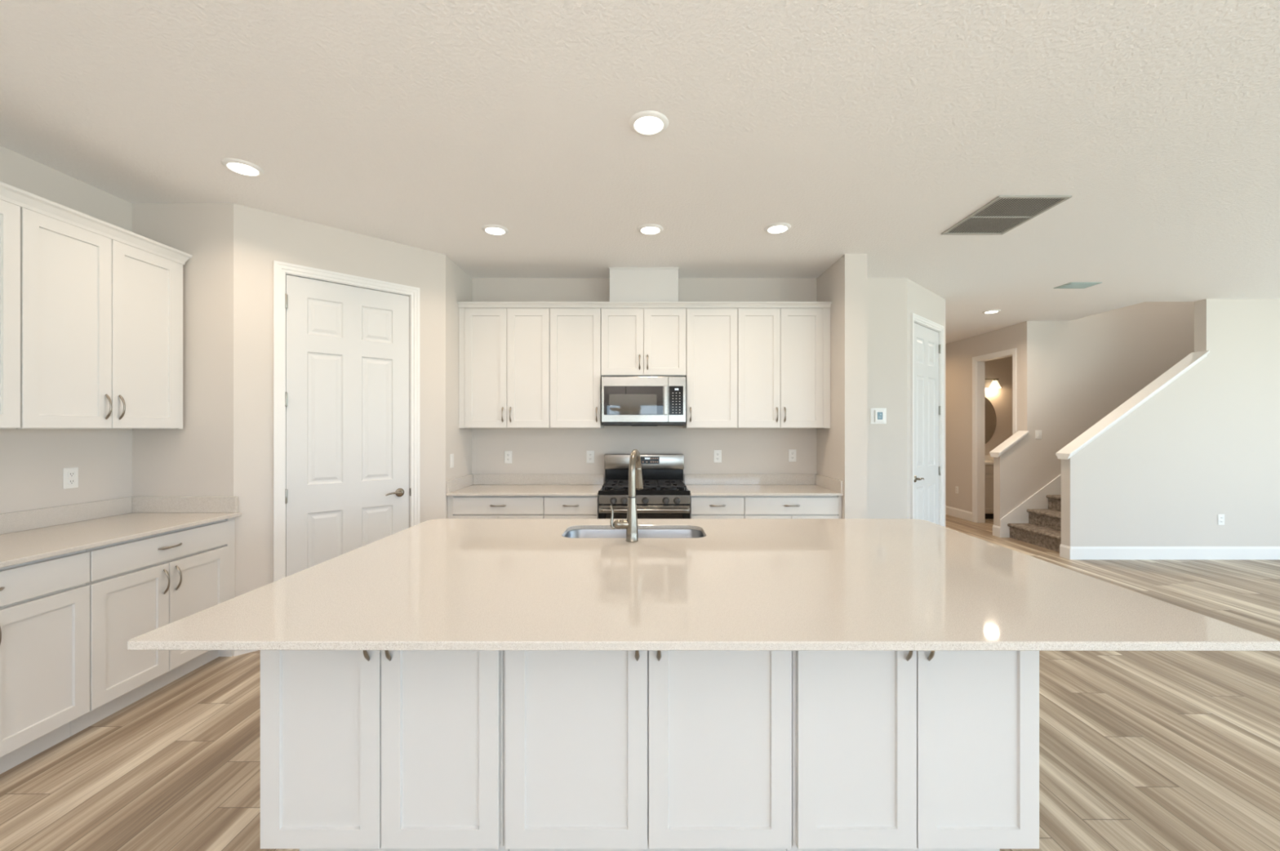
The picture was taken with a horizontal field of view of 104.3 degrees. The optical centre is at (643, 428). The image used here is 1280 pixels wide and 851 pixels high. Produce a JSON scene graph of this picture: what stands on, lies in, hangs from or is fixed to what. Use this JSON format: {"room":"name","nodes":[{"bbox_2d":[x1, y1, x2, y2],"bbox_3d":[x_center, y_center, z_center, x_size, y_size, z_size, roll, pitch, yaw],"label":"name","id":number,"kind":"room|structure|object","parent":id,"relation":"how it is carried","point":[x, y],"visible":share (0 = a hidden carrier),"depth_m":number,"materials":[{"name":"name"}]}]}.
{"room":"kitchen","nodes":[
{"label":"kitchen","id":0,"kind":"room"},
{"bbox_2d":[0,145,132,513],"bbox_3d":[-3.267,0.005,0.018,0.110,2.840,6.437,0,0,0],"label":"wall","id":1,"kind":"structure","parent":0,"point":[33,461],"depth_m":2.74,"materials":[{"name":"grey paint"}]},
{"bbox_2d":[0,199,20,428],"bbox_3d":[-3.021,-0.518,1.901,0.383,1.038,0.778,0,0,0],"label":"upper cabinet","id":2,"kind":"object","parent":1,"relation":"attached to","point":[10,213],"visible":1,"depth_m":2.25,"materials":[{"name":"white paint"}]},
{"bbox_2d":[0,496,131,533],"bbox_3d":[-3.202,0.475,1.929,0.018,0.100,2.358,0,0,0],"label":"backsplash","id":3,"kind":"structure","parent":1,"relation":"attached to","point":[12,522],"depth_m":2.74,"materials":[{"name":"stone"}]},
{"bbox_2d":[62,466,78,488],"bbox_3d":[-3.208,0.276,2.790,0.009,0.116,0.072,0,0,0],"label":"wall outlet","id":4,"kind":"object","parent":1,"relation":"attached to","point":[70,475],"visible":1,"depth_m":2.79,"materials":[{"name":"white plastic"}]},
{"bbox_2d":[67,471,75,476],"bbox_3d":[-3.205,0.256,2.790,0.004,0.029,0.033,0,0,0],"label":"receptacle","id":5,"kind":"object","parent":4,"relation":"attached to","point":[70,473],"depth_m":2.79,"materials":[{"name":"grey plastic"}]},
{"bbox_2d":[67,478,75,484],"bbox_3d":[-3.205,0.296,2.790,0.004,0.029,0.033,0,0,0],"label":"receptacle","id":6,"kind":"object","parent":4,"relation":"attached to","point":[70,481],"depth_m":2.79,"materials":[{"name":"grey plastic"}]},
{"bbox_2d":[0,181,192,264],"bbox_3d":[-3.021,-1.055,1.932,0.378,0.068,2.400,0,0,0],"label":"crown molding","id":7,"kind":"structure","parent":1,"relation":"attached to","point":[14,195],"depth_m":2.54,"materials":[{"name":"white paint"}]},
{"bbox_2d":[16,206,182,428],"bbox_3d":[-3.021,-0.518,2.697,0.383,1.038,0.806,0,0,0],"label":"upper cabinet","id":8,"kind":"object","parent":1,"relation":"attached to","point":[101,317],"visible":1,"depth_m":2.61,"materials":[{"name":"white paint"}]},
{"bbox_2d":[132,203,233,496],"bbox_3d":[-2.893,0.005,3.182,0.638,2.840,0.110,0,0,0],"label":"wall","id":9,"kind":"structure","parent":0,"point":[196,459],"depth_m":3.13,"materials":[{"name":"grey paint"}]},
{"bbox_2d":[218,649,233,656],"bbox_3d":[-2.617,1.355,3.119,0.086,0.140,0.015,0,0,0],"label":"baseboard","id":10,"kind":"structure","parent":9,"relation":"attached to","point":[221,652],"depth_m":3.11,"materials":[{"name":"white paint"}]},
{"bbox_2d":[131,496,238,512],"bbox_3d":[-2.877,0.475,3.117,0.667,0.100,0.018,0,0,0],"label":"backsplash","id":11,"kind":"structure","parent":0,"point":[139,504],"depth_m":3.11,"materials":[{"name":"stone"}]},
{"bbox_2d":[233,203,445,596],"bbox_3d":[-2.129,0.005,3.628,1.336,2.840,0.110,0,0,-44],"label":"wall","id":12,"kind":"structure","parent":0,"point":[261,237],"depth_m":3.25,"materials":[{"name":"grey paint"}]},
{"bbox_2d":[233,649,257,656],"bbox_3d":[-2.495,1.355,3.192,0.205,0.140,0.015,0,0,-44],"label":"baseboard","id":13,"kind":"structure","parent":12,"relation":"attached to","point":[236,652],"depth_m":3.14,"materials":[{"name":"white paint"}]},
{"bbox_2d":[273,260,419,581],"bbox_3d":[-2.115,0.163,3.608,0.924,2.524,0.159,0,0,-44],"label":"door","id":14,"kind":"structure","parent":12,"relation":"in","point":[346,347],"depth_m":3.54,"materials":[{"name":"white paint"}]},
{"bbox_2d":[445,254,471,518],"bbox_3d":[-1.663,0.005,4.365,0.110,2.840,0.630,0,0,0],"label":"wall","id":15,"kind":"structure","parent":0,"point":[458,282],"depth_m":4.24,"materials":[{"name":"grey paint"}]},
{"bbox_2d":[449,453,453,467],"bbox_3d":[-1.603,0.268,4.176,0.010,0.116,0.072,0,0,0],"label":"light switch","id":16,"kind":"object","parent":15,"relation":"attached to","point":[451,455],"visible":1,"depth_m":4.16,"materials":[{"name":"white plastic"}]},
{"bbox_2d":[446,473,473,493],"bbox_3d":[-1.598,0.475,4.370,0.018,0.100,0.619,0,0,0],"label":"backsplash","id":17,"kind":"structure","parent":15,"relation":"attached to","point":[457,483],"depth_m":4.30,"materials":[{"name":"stone"}]},
{"bbox_2d":[0,0,1279,343],"bbox_3d":[2.894,-1.515,3.150,12.612,0.200,13.100,0,0,0],"label":"ceiling","id":18,"kind":"structure","parent":0,"point":[874,128],"depth_m":2.34,"materials":[{"name":"white paint"}]},
{"bbox_2d":[221,158,264,176],"bbox_3d":[-2.167,-1.409,2.696,0.184,0.013,0.184,0,0,0],"label":"recessed light","id":19,"kind":"object","parent":18,"relation":"in","point":[243,167],"visible":1,"depth_m":2.68,"materials":[{"name":"white paint"}]},
{"bbox_2d":[481,224,508,235],"bbox_3d":[-1.053,-1.409,3.540,0.184,0.013,0.184,0,0,0],"label":"recessed light","id":20,"kind":"object","parent":18,"relation":"in","point":[495,229],"visible":1,"depth_m":3.52,"materials":[{"name":"white paint"}]},
{"bbox_2d":[629,111,668,135],"bbox_3d":[0.026,-1.409,2.307,0.184,0.013,0.184,0,0,0],"label":"recessed light","id":21,"kind":"object","parent":18,"relation":"in","point":[648,122],"visible":1,"depth_m":2.29,"materials":[{"name":"white paint"}]},
{"bbox_2d":[637,223,663,235],"bbox_3d":[0.051,-1.409,3.530,0.184,0.013,0.184,0,0,0],"label":"recessed light","id":22,"kind":"object","parent":18,"relation":"in","point":[647,228],"visible":1,"depth_m":3.50,"materials":[{"name":"white paint"}]},
{"bbox_2d":[764,222,791,233],"bbox_3d":[0.948,-1.409,3.510,0.184,0.013,0.184,0,0,0],"label":"recessed light","id":23,"kind":"object","parent":18,"relation":"in","point":[775,228],"visible":1,"depth_m":3.49,"materials":[{"name":"white paint"}]},
{"bbox_2d":[982,309,1000,313],"bbox_3d":[4.200,-1.409,6.000,0.184,0.013,0.184,0,0,0],"label":"recessed light","id":24,"kind":"object","parent":18,"relation":"in","point":[991,311],"visible":1,"depth_m":5.97,"materials":[{"name":"white paint"}]},
{"bbox_2d":[941,195,1071,235],"bbox_3d":[2.382,-1.410,3.315,0.445,0.010,0.590,0,0,0],"label":"ceiling vent","id":25,"kind":"object","parent":18,"relation":"in","point":[1002,215],"visible":1,"depth_m":3.28,"materials":[{"name":"grey metal"}]},
{"bbox_2d":[1053,282,1102,288],"bbox_3d":[4.285,-1.409,4.910,0.310,0.012,0.200,0,0,0],"label":"ceiling vent","id":26,"kind":"object","parent":18,"relation":"in","point":[1070,285],"visible":1,"depth_m":4.88,"materials":[{"name":"grey metal"}]},
{"bbox_2d":[0,514,1279,850],"bbox_3d":[2.894,1.485,3.150,12.612,0.120,13.100,0,0,0],"label":"floor","id":27,"kind":"structure","parent":0,"point":[1140,750],"depth_m":2.21,"materials":[{"name":"brown wood"}]},
{"bbox_2d":[0,549,89,773],"bbox_3d":[-2.868,0.988,1.922,0.685,0.875,0.764,0,0,0],"label":"base cabinet","id":28,"kind":"object","parent":27,"relation":"on","point":[45,602],"visible":1,"depth_m":2.13,"materials":[{"name":"white paint"}]},
{"bbox_2d":[70,516,235,736],"bbox_3d":[-2.868,0.988,2.716,0.685,0.875,0.820,0,0,0],"label":"base cabinet","id":29,"kind":"object","parent":27,"relation":"on","point":[139,586],"visible":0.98,"depth_m":2.58,"materials":[{"name":"white paint"}]},
{"bbox_2d":[260,649,509,850],"bbox_3d":[-0.821,0.987,2.188,0.758,0.877,1.343,0,0,0],"label":"base cabinet","id":30,"kind":"object","parent":27,"relation":"on","point":[361,749],"visible":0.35,"depth_m":1.56,"materials":[{"name":"white paint"}]},
{"bbox_2d":[447,495,544,518],"bbox_3d":[-1.211,0.988,4.362,0.790,0.875,0.631,0,0,0],"label":"base cabinet","id":31,"kind":"object","parent":27,"relation":"on","point":[458,506],"visible":0.27,"depth_m":4.08,"materials":[{"name":"white paint"}]},
{"bbox_2d":[445,473,604,495],"bbox_3d":[-0.989,0.486,4.364,1.237,0.122,0.629,0,0,0],"label":"countertop","id":32,"kind":"structure","parent":31,"relation":"on","point":[473,484],"depth_m":4.60,"materials":[{"name":"stone"}]},
{"bbox_2d":[544,495,599,518],"bbox_3d":[-0.593,0.988,4.362,0.442,0.875,0.631,0,0,0],"label":"base cabinet","id":33,"kind":"object","parent":27,"relation":"on","point":[555,506],"visible":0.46,"depth_m":4.08,"materials":[{"name":"white paint"}]},
{"bbox_2d":[598,453,690,518],"bbox_3d":[0.009,0.809,4.320,0.744,1.152,0.710,0,0,0],"label":"gas range","id":34,"kind":"object","parent":27,"relation":"on","point":[664,494],"visible":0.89,"depth_m":4.10,"materials":[{"name":"silver metal"}]},
{"bbox_2d":[598,484,690,494],"bbox_3d":[0.009,0.518,4.329,0.744,0.035,0.612,0,0,0],"label":"cooktop","id":35,"kind":"object","parent":34,"relation":"in","point":[658,490],"depth_m":4.04,"materials":[{"name":"black metal"}]},
{"bbox_2d":[503,649,791,850],"bbox_3d":[0.015,0.987,2.188,0.911,0.877,1.343,0,0,0],"label":"base cabinet","id":36,"kind":"object","parent":27,"relation":"on","point":[604,749],"visible":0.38,"depth_m":1.56,"materials":[{"name":"white paint"}]},
{"bbox_2d":[127,518,1279,650],"bbox_3d":[0.171,0.536,2.064,2.906,0.022,1.681,0,0,0],"label":"countertop","id":37,"kind":"structure","parent":36,"relation":"on","point":[439,584],"depth_m":1.53,"materials":[{"name":"stone"}]},
{"bbox_2d":[609,448,643,542],"bbox_3d":[-0.043,0.312,2.414,0.124,0.426,0.272,0,0,29],"label":"kitchen faucet","id":38,"kind":"object","parent":37,"relation":"on","point":[635,482],"visible":1,"depth_m":2.32,"materials":[{"name":"silver metal"}]},
{"bbox_2d":[564,528,704,537],"bbox_3d":[-0.045,0.650,2.554,0.766,0.204,0.375,0,0,0],"label":"sink","id":39,"kind":"object","parent":37,"relation":"in","point":[575,533],"visible":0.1,"depth_m":2.72,"materials":[{"name":"silver metal"}]},
{"bbox_2d":[689,494,744,518],"bbox_3d":[0.610,0.988,4.362,0.442,0.875,0.631,0,0,0],"label":"base cabinet","id":40,"kind":"object","parent":27,"relation":"on","point":[700,506],"visible":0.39,"depth_m":4.08,"materials":[{"name":"white paint"}]},
{"bbox_2d":[743,495,841,518],"bbox_3d":[1.232,0.988,4.362,0.797,0.875,0.631,0,0,0],"label":"base cabinet","id":41,"kind":"object","parent":27,"relation":"on","point":[755,506],"visible":0.32,"depth_m":4.08,"materials":[{"name":"white paint"}]},
{"bbox_2d":[684,473,843,495],"bbox_3d":[1.009,0.486,4.364,1.246,0.122,0.629,0,0,0],"label":"countertop","id":42,"kind":"structure","parent":41,"relation":"on","point":[699,484],"depth_m":4.60,"materials":[{"name":"stone"}]},
{"bbox_2d":[817,253,866,518],"bbox_3d":[1.724,0.005,4.410,0.181,2.840,0.760,0,0,0],"label":"wall pier","id":43,"kind":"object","parent":27,"relation":"on","point":[842,447],"visible":0.57,"depth_m":4.03,"materials":[{"name":"grey paint"}]},
{"bbox_2d":[786,650,1039,850],"bbox_3d":[0.857,0.987,2.188,0.768,0.877,1.343,0,0,0],"label":"base cabinet","id":44,"kind":"object","parent":27,"relation":"on","point":[892,750],"visible":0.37,"depth_m":1.56,"materials":[{"name":"white paint"}]},
{"bbox_2d":[985,455,993,518],"bbox_3d":[5.593,0.935,8.049,0.815,0.980,0.538,0,0,0],"label":"bathroom vanity","id":45,"kind":"object","parent":27,"relation":"on","point":[988,460],"visible":0.05,"depth_m":7.81,"materials":[{"name":"beige paint"}]},
{"bbox_2d":[1007,494,1061,551],"bbox_3d":[6.185,0.397,6.035,2.826,2.057,0.969,0,0,0],"label":"staircase","id":46,"kind":"structure","parent":27,"relation":"on","point":[1043,528],"depth_m":6.22,"materials":[{"name":"carpet"}]},
{"bbox_3d":[-2.868,0.987,1.156,0.685,0.875,0.764,0,0,0],"label":"base cabinet","id":47,"kind":"object","parent":27,"relation":"on","visible":0},
{"bbox_2d":[0,496,240,567],"bbox_3d":[-2.868,0.486,1.938,0.687,0.122,2.376,0,0,0],"label":"countertop","id":48,"kind":"structure","parent":47,"relation":"on","point":[31,535],"depth_m":2.68,"materials":[{"name":"stone"}]},
{"bbox_2d":[457,301,831,307],"bbox_3d":[0.013,-1.074,4.317,3.237,0.046,0.034,0,0,0],"label":"crown molding","id":49,"kind":"structure","parent":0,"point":[460,304],"depth_m":4.31,"materials":[{"name":"white paint"}]},
{"bbox_2d":[471,278,906,518],"bbox_3d":[0.383,0.005,4.735,4.201,2.840,0.110,0,0,0],"label":"wall","id":50,"kind":"structure","parent":0,"point":[534,450],"depth_m":4.68,"materials":[{"name":"grey paint"}]},
{"bbox_2d":[458,307,550,427],"bbox_3d":[-1.211,-0.533,4.489,0.790,1.057,0.383,0,0,0],"label":"upper cabinet","id":51,"kind":"object","parent":50,"relation":"attached to","point":[504,353],"visible":0.98,"depth_m":4.34,"materials":[{"name":"white paint"}]},
{"bbox_2d":[504,450,511,462],"bbox_3d":[-1.268,0.267,4.676,0.072,0.116,0.009,0,0,0],"label":"wall outlet","id":52,"kind":"object","parent":50,"relation":"attached to","point":[508,454],"visible":1,"depth_m":4.67,"materials":[{"name":"white plastic"}]},
{"bbox_2d":[473,473,604,484],"bbox_3d":[-0.980,0.475,4.670,1.219,0.100,0.018,0,0,0],"label":"backsplash","id":53,"kind":"structure","parent":50,"relation":"attached to","point":[478,478],"depth_m":4.66,"materials":[{"name":"stone"}]},
{"bbox_2d":[550,307,604,427],"bbox_3d":[-0.592,-0.533,4.489,0.444,1.057,0.383,0,0,0],"label":"upper cabinet","id":54,"kind":"object","parent":50,"relation":"attached to","point":[575,377],"visible":0.99,"depth_m":4.34,"materials":[{"name":"white paint"}]},
{"bbox_2d":[586,450,594,462],"bbox_3d":[-0.497,0.263,4.676,0.072,0.116,0.009,0,0,0],"label":"wall outlet","id":55,"kind":"object","parent":50,"relation":"attached to","point":[590,454],"visible":1,"depth_m":4.67,"materials":[{"name":"white plastic"}]},
{"bbox_2d":[600,307,685,377],"bbox_3d":[0.004,-0.761,4.489,0.743,0.601,0.383,0,0,0],"label":"upper cabinet","id":56,"kind":"object","parent":50,"relation":"attached to","point":[635,341],"visible":0.98,"depth_m":4.34,"materials":[{"name":"white paint"}]},
{"bbox_2d":[601,376,685,426],"bbox_3d":[0.004,-0.235,4.455,0.725,0.424,0.449,0,0,0],"label":"microwave","id":57,"kind":"object","parent":56,"relation":"attached to","point":[633,401],"visible":1,"depth_m":4.27,"materials":[{"name":"grey metal"}]},
{"bbox_2d":[608,266,679,301],"bbox_3d":[0.006,-1.240,4.521,0.616,0.349,0.318,0,0,0],"label":"duct cover","id":58,"kind":"object","parent":56,"relation":"on","point":[626,283],"visible":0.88,"depth_m":4.37,"materials":[{"name":"white paint"}]},
{"bbox_2d":[683,307,737,427],"bbox_3d":[0.600,-0.533,4.489,0.445,1.057,0.383,0,0,0],"label":"upper cabinet","id":59,"kind":"object","parent":50,"relation":"attached to","point":[711,333],"visible":0.98,"depth_m":4.34,"materials":[{"name":"white paint"}]},
{"bbox_2d":[713,449,721,462],"bbox_3d":[0.700,0.260,4.676,0.072,0.116,0.009,0,0,0],"label":"wall outlet","id":60,"kind":"object","parent":50,"relation":"attached to","point":[717,453],"visible":1,"depth_m":4.67,"materials":[{"name":"white plastic"}]},
{"bbox_2d":[684,473,815,484],"bbox_3d":[1.000,0.475,4.670,1.228,0.100,0.018,0,0,0],"label":"backsplash","id":61,"kind":"structure","parent":50,"relation":"attached to","point":[689,478],"depth_m":4.66,"materials":[{"name":"stone"}]},
{"bbox_2d":[737,307,830,427],"bbox_3d":[1.228,-0.533,4.489,0.808,1.057,0.383,0,0,0],"label":"upper cabinet","id":62,"kind":"object","parent":50,"relation":"attached to","point":[784,353],"visible":0.99,"depth_m":4.34,"materials":[{"name":"white paint"}]},
{"bbox_2d":[788,448,795,461],"bbox_3d":[1.403,0.252,4.676,0.072,0.116,0.009,0,0,0],"label":"wall outlet","id":63,"kind":"object","parent":50,"relation":"attached to","point":[792,452],"visible":1,"depth_m":4.67,"materials":[{"name":"white plastic"}]},
{"bbox_2d":[815,473,843,493],"bbox_3d":[1.623,0.475,4.370,0.018,0.100,0.619,0,0,0],"label":"backsplash","id":64,"kind":"structure","parent":50,"relation":"attached to","point":[831,483],"depth_m":4.31,"materials":[{"name":"stone"}]},
{"bbox_2d":[870,408,886,423],"bbox_3d":[2.211,-0.120,4.666,0.148,0.148,0.028,0,0,0],"label":"thermostat","id":65,"kind":"object","parent":50,"relation":"attached to","point":[877,415],"visible":1,"depth_m":4.67,"materials":[{"name":"white plastic"}]},
{"bbox_2d":[906,278,945,526],"bbox_3d":[2.860,0.005,5.105,1.131,2.840,0.110,0,0,-43],"label":"wall","id":66,"kind":"structure","parent":0,"point":[921,301],"depth_m":4.90,"materials":[{"name":"grey paint"}]},
{"bbox_2d":[910,312,943,525],"bbox_3d":[2.858,0.163,5.070,0.920,2.524,0.159,0,0,-43],"label":"door","id":67,"kind":"structure","parent":66,"relation":"in","point":[926,335],"depth_m":5.07,"materials":[{"name":"white paint"}]},
{"bbox_2d":[945,323,1020,511],"bbox_3d":[5.120,0.005,8.080,0.120,2.840,2.840,0,0,0],"label":"wall","id":68,"kind":"structure","parent":0,"point":[959,354],"depth_m":7.86,"materials":[{"name":"grey paint"}]},
{"bbox_2d":[955,485,958,493],"bbox_3d":[5.056,0.985,8.020,0.009,0.116,0.072,0,0,0],"label":"wall outlet","id":69,"kind":"object","parent":68,"relation":"attached to","point":[956,486],"visible":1,"depth_m":8.03,"materials":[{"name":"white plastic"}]},
{"bbox_2d":[945,505,972,521],"bbox_3d":[5.053,1.355,8.560,0.015,0.140,1.880,0,0,0],"label":"baseboard","id":70,"kind":"structure","parent":68,"relation":"attached to","point":[964,514],"depth_m":7.95,"materials":[{"name":"white paint"}]},
{"bbox_2d":[972,347,1017,522],"bbox_3d":[5.109,0.167,7.180,0.142,2.517,0.884,0,0,0],"label":"door frame","id":71,"kind":"structure","parent":68,"relation":"in","point":[978,362],"depth_m":7.54,"materials":[{"name":"white paint"}]},
{"bbox_2d":[985,355,1012,455],"bbox_3d":[6.190,0.005,8.375,2.020,2.840,0.110,0,0,0],"label":"wall","id":72,"kind":"structure","parent":0,"point":[1001,398],"depth_m":8.32,"materials":[{"name":"grey paint"}]},
{"bbox_2d":[985,455,993,459],"bbox_3d":[5.593,0.485,8.308,0.815,0.080,0.020,0,0,0],"label":"backsplash","id":73,"kind":"structure","parent":72,"relation":"attached to","point":[987,457],"depth_m":8.30,"materials":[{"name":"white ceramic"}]},
{"bbox_2d":[985,397,996,443],"bbox_3d":[5.530,-0.135,8.312,0.740,0.900,0.014,0,0,0],"label":"oval mirror","id":74,"kind":"object","parent":72,"relation":"attached to","point":[990,414],"visible":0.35,"depth_m":8.30,"materials":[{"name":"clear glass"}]},
{"bbox_2d":[985,378,1000,387],"bbox_3d":[5.530,-0.760,8.235,0.750,0.170,0.170,0,0,0],"label":"vanity light","id":75,"kind":"object","parent":72,"relation":"attached to","point":[994,384],"visible":0.34,"depth_m":8.20,"materials":[{"name":"white glass"}]},
{"bbox_2d":[993,302,1194,526],"bbox_3d":[6.900,-1.175,6.600,4.420,5.200,0.120,0,0,0],"label":"wall","id":76,"kind":"structure","parent":0,"point":[1074,373],"depth_m":6.54,"materials":[{"name":"grey paint"}]},
{"bbox_2d":[992,524,1000,537],"bbox_3d":[4.683,1.355,6.591,0.015,0.140,0.138,0,0,0],"label":"baseboard","id":77,"kind":"structure","parent":76,"relation":"attached to","point":[996,529],"depth_m":6.58,"materials":[{"name":"white paint"}]},
{"bbox_2d":[989,430,1028,457],"bbox_3d":[4.851,0.203,6.600,0.387,0.351,0.184,0,0,0],"label":"trim","id":78,"kind":"structure","parent":76,"relation":"attached to","point":[1019,435],"depth_m":6.56,"materials":[{"name":"white paint"}]},
{"bbox_2d":[1000,473,1061,537],"bbox_3d":[6.645,-0.148,6.531,3.910,3.146,0.018,0,0,0],"label":"trim","id":79,"kind":"structure","parent":76,"relation":"attached to","point":[1020,514],"depth_m":6.52,"materials":[{"name":"white paint"}]},
{"bbox_2d":[1035,430,1041,439],"bbox_3d":[5.194,0.079,6.535,0.085,0.116,0.010,0,0,0],"label":"light switch","id":80,"kind":"object","parent":76,"relation":"attached to","point":[1037,433],"visible":1,"depth_m":6.53,"materials":[{"name":"white plastic"}]},
{"bbox_2d":[1061,298,1279,546],"bbox_3d":[6.885,0.005,5.490,4.450,2.840,0.120,0,0,0],"label":"wall","id":81,"kind":"structure","parent":0,"point":[1206,446],"depth_m":5.43,"materials":[{"name":"grey paint"}]},
{"bbox_2d":[1059,543,1071,559],"bbox_3d":[4.652,1.355,5.482,0.015,0.140,0.135,0,0,0],"label":"baseboard","id":82,"kind":"structure","parent":81,"relation":"attached to","point":[1064,550],"depth_m":5.47,"materials":[{"name":"white paint"}]},
{"bbox_2d":[1055,350,1209,459],"bbox_3d":[5.387,-0.257,5.490,1.518,1.188,0.184,0,0,0],"label":"trim","id":83,"kind":"structure","parent":81,"relation":"attached to","point":[1192,359],"depth_m":5.45,"materials":[{"name":"white paint"}]},
{"bbox_2d":[1071,546,1279,559],"bbox_3d":[6.830,1.355,5.423,4.340,0.140,0.015,0,0,0],"label":"baseboard","id":84,"kind":"structure","parent":81,"relation":"attached to","point":[1077,552],"depth_m":5.42,"materials":[{"name":"white paint"}]},
{"bbox_2d":[1217,514,1224,524],"bbox_3d":[6.303,0.991,5.426,0.072,0.116,0.009,0,0,0],"label":"wall outlet","id":85,"kind":"object","parent":81,"relation":"attached to","point":[1220,517],"visible":1,"depth_m":5.42,"materials":[{"name":"white plastic"}]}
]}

